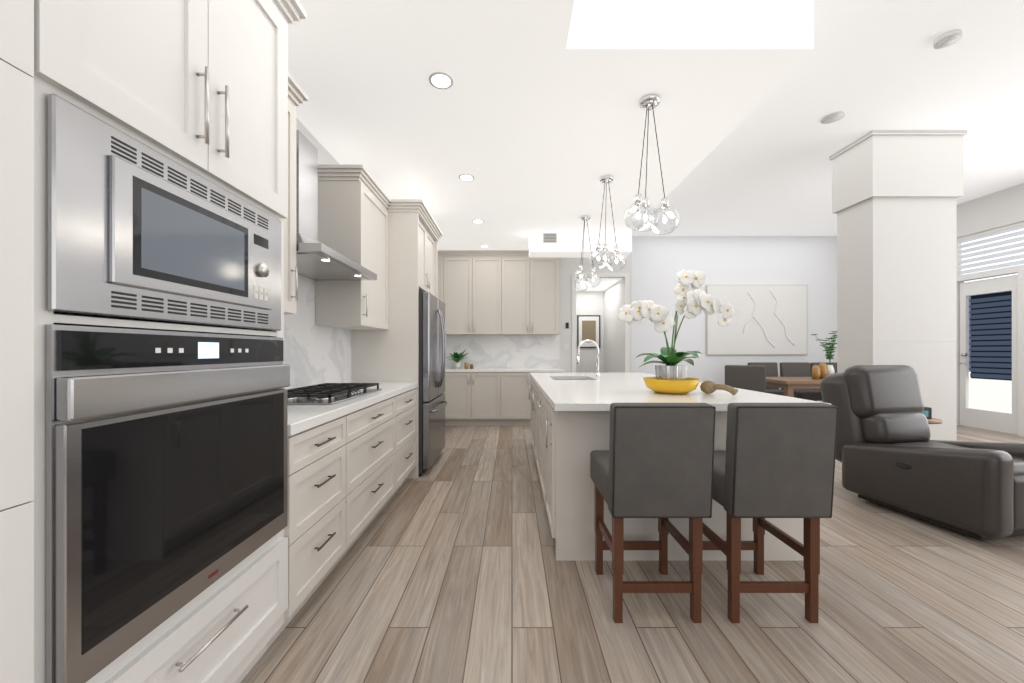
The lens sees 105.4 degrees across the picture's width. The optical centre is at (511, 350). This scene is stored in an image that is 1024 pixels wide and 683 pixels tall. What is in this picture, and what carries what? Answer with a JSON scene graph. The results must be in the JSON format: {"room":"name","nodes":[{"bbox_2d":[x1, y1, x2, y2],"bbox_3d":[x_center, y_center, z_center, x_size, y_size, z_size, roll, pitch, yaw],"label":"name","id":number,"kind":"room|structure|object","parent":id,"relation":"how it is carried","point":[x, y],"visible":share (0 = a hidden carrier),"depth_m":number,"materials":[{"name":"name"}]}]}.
{"room":"kitchen and dining room","nodes":[
{"label":"kitchen and dining room","id":0,"kind":"room"},
{"bbox_2d":[296,117,338,163],"bbox_3d":[-1.610,-0.590,1.710,0.120,3.620,10.620,0,0,0],"label":"wall","id":1,"kind":"structure","parent":0,"point":[325,156],"depth_m":3.12,"materials":[{"name":"white paint"}]},
{"bbox_2d":[64,0,291,223],"bbox_3d":[-1.221,-0.945,1.168,0.622,0.820,0.833,0,0,0],"label":"upper cabinet","id":2,"kind":"object","parent":1,"relation":"attached to","point":[212,92],"depth_m":1.13,"materials":[{"name":"white paint"}]},
{"bbox_2d":[281,96,299,315],"bbox_3d":[-1.364,-0.777,1.865,0.368,1.155,0.544,0,0,0],"label":"upper cabinet","id":3,"kind":"object","parent":1,"relation":"attached to","point":[290,278],"depth_m":2.09,"materials":[{"name":"white paint"}]},
{"bbox_2d":[296,130,376,279],"bbox_3d":[-1.292,-0.972,2.590,0.484,0.856,0.888,0,0,0],"label":"range hood","id":4,"kind":"object","parent":1,"relation":"attached to","point":[316,259],"visible":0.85,"depth_m":2.55,"materials":[{"name":"silver metal"}]},
{"bbox_2d":[312,176,391,331],"bbox_3d":[-1.364,-0.777,3.386,0.368,1.155,0.685,0,0,0],"label":"upper cabinet","id":5,"kind":"object","parent":1,"relation":"attached to","point":[353,220],"depth_m":3.04,"materials":[{"name":"white paint"}]},
{"bbox_2d":[392,208,435,299],"bbox_3d":[-1.239,-0.998,4.225,0.618,0.715,0.931,0,0,0],"label":"upper cabinet","id":6,"kind":"object","parent":1,"relation":"attached to","point":[413,243],"depth_m":3.73,"materials":[{"name":"white paint"}]},
{"bbox_2d":[288,0,813,249],"bbox_3d":[0.065,-2.040,1.650,3.230,0.720,10.500,0,0,0],"label":"ceiling","id":7,"kind":"structure","parent":0,"point":[533,117],"depth_m":2.55,"materials":[{"name":"white paint"}]},
{"bbox_2d":[429,72,452,88],"bbox_3d":[-0.440,-1.676,2.420,0.150,0.008,0.150,0,0,0],"label":"recessed light","id":8,"kind":"object","parent":7,"relation":"in","point":[440,80],"visible":1,"depth_m":2.41,"materials":[{"name":"white"}]},
{"bbox_2d":[459,174,473,180],"bbox_3d":[-0.440,-1.676,3.770,0.150,0.008,0.150,0,0,0],"label":"recessed light","id":9,"kind":"object","parent":7,"relation":"in","point":[466,177],"visible":1,"depth_m":3.76,"materials":[{"name":"white"}]},
{"bbox_2d":[472,219,483,222],"bbox_3d":[-0.440,-1.676,5.040,0.150,0.008,0.150,0,0,0],"label":"recessed light","id":10,"kind":"object","parent":7,"relation":"in","point":[477,221],"visible":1,"depth_m":5.03,"materials":[{"name":"white"}]},
{"bbox_2d":[529,231,631,257],"bbox_3d":[0.965,-1.535,5.630,1.430,0.290,0.340,0,0,0],"label":"bulkhead","id":11,"kind":"object","parent":7,"relation":"attached to","point":[568,244],"visible":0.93,"depth_m":5.46,"materials":[{"name":"white paint"}]},
{"bbox_2d":[543,233,556,242],"bbox_3d":[0.530,-1.580,5.454,0.200,0.140,0.010,0,0,0],"label":"air vent grille","id":12,"kind":"object","parent":11,"relation":"attached to","point":[549,237],"visible":1,"depth_m":5.45,"materials":[{"name":"white metal"}]},
{"bbox_2d":[573,215,600,290],"bbox_3d":[0.932,-1.221,4.903,0.348,0.916,0.347,0,0,0],"label":"pendant light","id":13,"kind":"object","parent":7,"relation":"hanging from","point":[585,218],"visible":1,"depth_m":4.86,"materials":[{"name":"clear glass"}]},
{"bbox_2d":[589,175,625,271],"bbox_3d":[0.916,-1.221,3.811,0.353,0.916,0.338,0,0,0],"label":"pendant light","id":14,"kind":"object","parent":7,"relation":"hanging from","point":[606,180],"visible":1,"depth_m":3.76,"materials":[{"name":"clear glass"}]},
{"bbox_2d":[624,94,679,234],"bbox_3d":[0.916,-1.221,2.631,0.353,0.916,0.337,0,0,0],"label":"pendant light","id":15,"kind":"object","parent":7,"relation":"hanging from","point":[648,102],"visible":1,"depth_m":2.58,"materials":[{"name":"clear glass"}]},
{"bbox_2d":[576,291,602,372],"bbox_3d":[1.565,-0.590,8.560,0.810,3.620,0.120,0,0,0],"label":"wall","id":16,"kind":"structure","parent":0,"point":[587,302],"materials":[{"name":"white paint"}]},
{"bbox_2d":[577,315,599,347],"bbox_3d":[1.670,-0.422,8.483,0.500,0.715,0.030,0,0,0],"label":"framed picture","id":17,"kind":"object","parent":16,"relation":"attached to","point":[588,326],"visible":0.83,"depth_m":8.47,"materials":[{"name":"grey"}]},
{"bbox_2d":[559,258,624,372],"bbox_3d":[0.225,-0.590,6.960,3.550,3.620,0.120,0,0,0],"label":"wall","id":18,"kind":"structure","parent":0,"point":[568,267],"depth_m":6.90,"materials":[{"name":"white paint"}]},
{"bbox_2d":[438,254,449,337],"bbox_3d":[-1.319,-0.939,6.714,0.459,1.316,0.368,0,0,0],"label":"upper cabinet","id":19,"kind":"object","parent":18,"relation":"attached to","point":[441,257],"depth_m":6.53,"materials":[{"name":"grey paint"}]},
{"bbox_2d":[446,254,505,337],"bbox_3d":[-0.658,-0.939,6.714,1.074,1.316,0.368,0,0,0],"label":"upper cabinet","id":20,"kind":"object","parent":18,"relation":"attached to","point":[502,317],"depth_m":6.54,"materials":[{"name":"grey paint"}]},
{"bbox_2d":[506,254,558,337],"bbox_3d":[0.281,-0.939,6.714,1.018,1.316,0.368,0,0,0],"label":"upper cabinet","id":21,"kind":"object","parent":18,"relation":"attached to","point":[532,284],"depth_m":6.54,"materials":[{"name":"grey paint"}]},
{"bbox_2d":[565,323,568,349],"bbox_3d":[0.970,-0.260,6.889,0.080,0.480,0.020,0,0,0],"label":"light switch","id":22,"kind":"object","parent":18,"relation":"attached to","point":[567,344],"visible":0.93,"depth_m":6.89,"materials":[{"name":"black"}]},
{"bbox_2d":[572,273,628,372],"bbox_3d":[1.565,-0.080,6.891,1.010,2.600,0.015,0,0,0],"label":"door frame","id":23,"kind":"structure","parent":18,"relation":"attached to","point":[626,275],"depth_m":6.88,"materials":[{"name":"white"}]},
{"bbox_2d":[576,278,622,290],"bbox_3d":[1.565,-1.345,7.760,0.870,0.070,1.480,0,0,0],"label":"ceiling","id":24,"kind":"structure","parent":0,"point":[605,284],"depth_m":7.68,"materials":[{"name":"white paint"}]},
{"bbox_2d":[603,252,631,372],"bbox_3d":[2.060,-0.590,7.760,0.120,3.620,1.720,0,0,0],"label":"wall","id":25,"kind":"structure","parent":0,"point":[607,304],"depth_m":7.54,"materials":[{"name":"white paint"}]},
{"bbox_2d":[240,425,1023,682],"bbox_3d":[2.875,1.245,2.700,9.250,0.050,12.600,0,0,0],"label":"floor","id":26,"kind":"structure","parent":0,"point":[448,568],"depth_m":1.86,"materials":[{"name":"brown wood"}]},
{"bbox_2d":[0,0,63,682],"bbox_3d":[-1.229,-0.068,0.183,0.638,2.575,1.166,0,0,0],"label":"tall cabinet","id":27,"kind":"object","parent":26,"relation":"on","point":[31,31],"depth_m":0.73,"materials":[{"name":"white paint"}]},
{"bbox_2d":[48,94,280,330],"bbox_3d":[-1.142,-0.297,1.161,0.512,0.435,0.769,0,0,0],"label":"microwave","id":28,"kind":"object","parent":27,"relation":"in","point":[137,229],"visible":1,"depth_m":0.96,"materials":[{"name":"silver metal"}]},
{"bbox_2d":[46,324,289,682],"bbox_3d":[-1.175,0.326,1.168,0.585,0.758,0.784,0,0,0],"label":"oven","id":29,"kind":"object","parent":27,"relation":"in","point":[166,475],"visible":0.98,"depth_m":0.95,"materials":[{"name":"silver metal"}]},
{"bbox_2d":[86,532,291,682],"bbox_3d":[-1.221,0.985,1.168,0.622,0.470,0.833,0,0,0],"label":"drawer","id":30,"kind":"object","parent":26,"relation":"on","point":[219,636],"depth_m":1.24,"materials":[{"name":"white paint"}]},
{"bbox_2d":[280,412,347,618],"bbox_3d":[-1.229,0.784,1.865,0.638,0.872,0.549,0,0,0],"label":"base cabinet","id":31,"kind":"object","parent":26,"relation":"on","point":[317,455],"depth_m":1.83,"materials":[{"name":"white paint"}]},
{"bbox_2d":[287,384,415,431],"bbox_3d":[-1.225,0.324,2.660,0.646,0.048,2.136,0,0,0],"label":"countertop","id":32,"kind":"structure","parent":31,"relation":"on","point":[298,416],"depth_m":2.07,"materials":[{"name":"white stone"}]},
{"bbox_2d":[287,383,381,404],"bbox_3d":[-1.230,0.272,2.590,0.460,0.054,0.840,0,0,0],"label":"cooktop","id":33,"kind":"object","parent":32,"relation":"in","point":[327,394],"visible":0.88,"depth_m":2.44,"materials":[{"name":"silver metal"}]},
{"bbox_2d":[348,396,395,549],"bbox_3d":[-1.229,0.784,2.590,0.638,0.872,0.900,0,0,0],"label":"base cabinet","id":34,"kind":"object","parent":26,"relation":"on","point":[371,428],"depth_m":2.52,"materials":[{"name":"white paint"}]},
{"bbox_2d":[396,384,418,491],"bbox_3d":[-1.229,0.784,3.385,0.638,0.872,0.690,0,0,0],"label":"base cabinet","id":35,"kind":"object","parent":26,"relation":"on","point":[407,403],"depth_m":3.42,"materials":[{"name":"white paint"}]},
{"bbox_2d":[419,291,446,475],"bbox_3d":[-1.116,0.320,4.225,0.788,1.800,0.906,0,0,0],"label":"fridge","id":36,"kind":"object","parent":26,"relation":"on","point":[432,357],"visible":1,"depth_m":3.88,"materials":[{"name":"grey metal"}]},
{"bbox_2d":[444,370,445,425],"bbox_3d":[-1.317,0.779,6.589,0.461,0.880,0.618,0,0,0],"label":"base cabinet","id":37,"kind":"object","parent":26,"relation":"on","point":[445,370],"depth_m":6.29,"materials":[{"name":"grey paint"}]},
{"bbox_2d":[446,370,505,425],"bbox_3d":[-0.659,0.779,6.589,1.067,0.880,0.618,0,0,0],"label":"base cabinet","id":38,"kind":"object","parent":26,"relation":"on","point":[473,397],"depth_m":6.29,"materials":[{"name":"grey paint"}]},
{"bbox_2d":[445,366,563,372],"bbox_3d":[-0.354,0.320,6.585,2.388,0.040,0.626,0,0,0],"label":"countertop","id":39,"kind":"structure","parent":38,"relation":"on","point":[446,367],"depth_m":6.69,"materials":[{"name":"white stone"}]},
{"bbox_2d":[447,350,472,368],"bbox_3d":[-0.930,0.130,6.601,0.538,0.339,0.553,0,0,0],"label":"potted plant","id":40,"kind":"object","parent":39,"relation":"on","point":[456,357],"visible":1,"depth_m":6.57,"materials":[{"name":"white"}]},
{"bbox_2d":[506,370,561,425],"bbox_3d":[0.294,0.779,6.589,1.053,0.880,0.618,0,0,0],"label":"base cabinet","id":41,"kind":"object","parent":26,"relation":"on","point":[517,381],"depth_m":6.29,"materials":[{"name":"grey paint"}]},
{"bbox_2d":[590,403,715,622],"bbox_3d":[0.655,0.725,1.933,0.439,0.991,0.533,0,0,0],"label":"bar stool","id":42,"kind":"object","parent":26,"relation":"on","point":[655,460],"visible":1,"depth_m":1.69,"materials":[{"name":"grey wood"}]},
{"bbox_2d":[529,375,802,560],"bbox_3d":[0.971,0.775,3.715,1.538,0.890,2.890,0,0,0],"label":"kitchen island","id":43,"kind":"object","parent":26,"relation":"on","point":[569,422],"depth_m":2.27,"materials":[{"name":"white paint"}]},
{"bbox_2d":[529,371,830,410],"bbox_3d":[0.998,0.310,3.700,1.525,0.040,3.100,0,0,0],"label":"island countertop","id":44,"kind":"structure","parent":43,"relation":"on","point":[597,391],"depth_m":2.60,"materials":[{"name":"white stone"}]},
{"bbox_2d":[617,269,737,394],"bbox_3d":[1.102,-0.138,2.702,0.756,0.856,0.494,0,0,0],"label":"orchid arrangement","id":45,"kind":"object","parent":44,"relation":"on","point":[671,377],"visible":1,"depth_m":2.64,"materials":[{"name":"white plant"}]},
{"bbox_2d":[725,365,765,392],"bbox_3d":[3.703,0.719,6.192,0.540,1.001,0.605,0,0,32],"label":"dining chair","id":46,"kind":"object","parent":26,"relation":"on","point":[750,377],"visible":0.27,"depth_m":5.94,"materials":[{"name":"grey fabric"}]},
{"bbox_2d":[703,403,837,622],"bbox_3d":[1.180,0.725,1.933,0.439,0.991,0.533,0,0,0],"label":"bar stool","id":47,"kind":"object","parent":26,"relation":"on","point":[774,460],"visible":0.81,"depth_m":1.69,"materials":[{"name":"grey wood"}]},
{"bbox_2d":[747,362,796,397],"bbox_3d":[4.840,0.719,7.283,0.540,1.001,0.605,0,0,0],"label":"dining chair","id":48,"kind":"object","parent":26,"relation":"on","point":[771,369],"visible":0.35,"depth_m":7.48,"materials":[{"name":"grey fabric"}]},
{"bbox_2d":[766,377,821,396],"bbox_3d":[5.150,0.838,6.390,2.000,0.765,0.980,0,0,0],"label":"dining table","id":49,"kind":"object","parent":26,"relation":"on","point":[789,385],"visible":0.12,"depth_m":6.00,"materials":[{"name":"brown wood"}]},
{"bbox_2d":[811,331,836,378],"bbox_3d":[5.170,0.064,6.459,0.559,0.782,0.338,0,0,0],"label":"vase","id":50,"kind":"object","parent":49,"relation":"on","point":[821,370],"visible":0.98,"depth_m":6.42,"materials":[{"name":"orange ceramic"}]},
{"bbox_2d":[779,362,821,400],"bbox_3d":[5.460,0.719,7.283,0.540,1.001,0.605,0,0,0],"label":"dining chair","id":51,"kind":"object","parent":26,"relation":"on","point":[794,369],"visible":0.4,"depth_m":7.47,"materials":[{"name":"grey fabric"}]},
{"bbox_2d":[810,362,836,389],"bbox_3d":[6.050,0.719,7.283,0.540,1.001,0.605,0,0,0],"label":"dining chair","id":52,"kind":"object","parent":26,"relation":"on","point":[812,364],"visible":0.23,"depth_m":7.50,"materials":[{"name":"grey fabric"}]},
{"bbox_2d":[829,130,966,440],"bbox_3d":[4.430,-0.590,4.525,1.030,3.620,0.580,0,0,0],"label":"column","id":53,"kind":"structure","parent":26,"relation":"on","point":[896,194],"depth_m":4.29,"materials":[{"name":"white paint"}]},
{"bbox_2d":[820,365,1023,539],"bbox_3d":[3.201,0.660,3.009,0.848,1.080,1.190,0,0,-11],"label":"recliner","id":54,"kind":"object","parent":26,"relation":"on","point":[890,454],"visible":1,"depth_m":2.86,"materials":[{"name":"black leather"}]},
{"bbox_2d":[922,407,941,423],"bbox_3d":[4.030,0.890,3.950,0.440,0.660,0.440,0,0,0],"label":"side table","id":55,"kind":"object","parent":26,"relation":"on","point":[927,412],"visible":0.17,"depth_m":3.86,"materials":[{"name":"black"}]},
{"bbox_2d":[632,236,837,401],"bbox_3d":[4.770,-0.590,8.200,5.300,3.620,0.120,0,0,0],"label":"wall","id":56,"kind":"structure","parent":0,"point":[659,263],"depth_m":8.14,"materials":[{"name":"white paint"}]},
{"bbox_2d":[706,285,807,354],"bbox_3d":[5.095,-0.650,8.110,2.090,1.460,0.056,0,0,0],"label":"canvas","id":57,"kind":"object","parent":56,"relation":"attached to","point":[769,319],"visible":1,"depth_m":8.10,"materials":[{"name":"beige"}]},
{"bbox_2d":[632,0,1023,235],"bbox_3d":[2.875,-2.450,2.700,9.250,0.100,12.600,0,0,0],"label":"ceiling","id":58,"kind":"structure","parent":0,"point":[763,167],"depth_m":3.91,"materials":[{"name":"white paint"}]},
{"bbox_2d":[820,111,845,123],"bbox_3d":[3.290,-2.394,4.000,0.200,0.012,0.200,0,0,0],"label":"ceiling speaker","id":59,"kind":"object","parent":58,"relation":"attached to","point":[832,117],"visible":0.96,"depth_m":3.99,"materials":[{"name":"white plastic"}]},
{"bbox_2d":[933,29,962,48],"bbox_3d":[3.330,-2.377,2.980,0.150,0.044,0.150,0,0,0],"label":"smoke detector","id":60,"kind":"object","parent":58,"relation":"attached to","point":[948,38],"visible":1,"depth_m":2.96,"materials":[{"name":"white plastic"}]},
{"bbox_2d":[957,183,1023,424],"bbox_3d":[7.360,-0.590,2.330,0.120,3.620,11.860,0,0,0],"label":"wall","id":61,"kind":"structure","parent":0,"point":[1000,208],"depth_m":6.01,"materials":[{"name":"white paint"}]},
{"bbox_2d":[956,221,1023,436],"bbox_3d":[7.323,-0.320,5.535,0.184,3.080,1.870,0,0,0],"label":"patio door","id":62,"kind":"structure","parent":61,"relation":"in","point":[997,352],"depth_m":5.98,"materials":[{"name":"white"}]},
{"label":"outside","id":63,"kind":"structure","parent":0,"visible":0},
{"bbox_2d":[962,229,1023,412],"bbox_3d":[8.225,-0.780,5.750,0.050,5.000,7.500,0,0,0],"label":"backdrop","id":64,"kind":"structure","parent":63,"point":[987,270],"depth_m":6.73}
]}

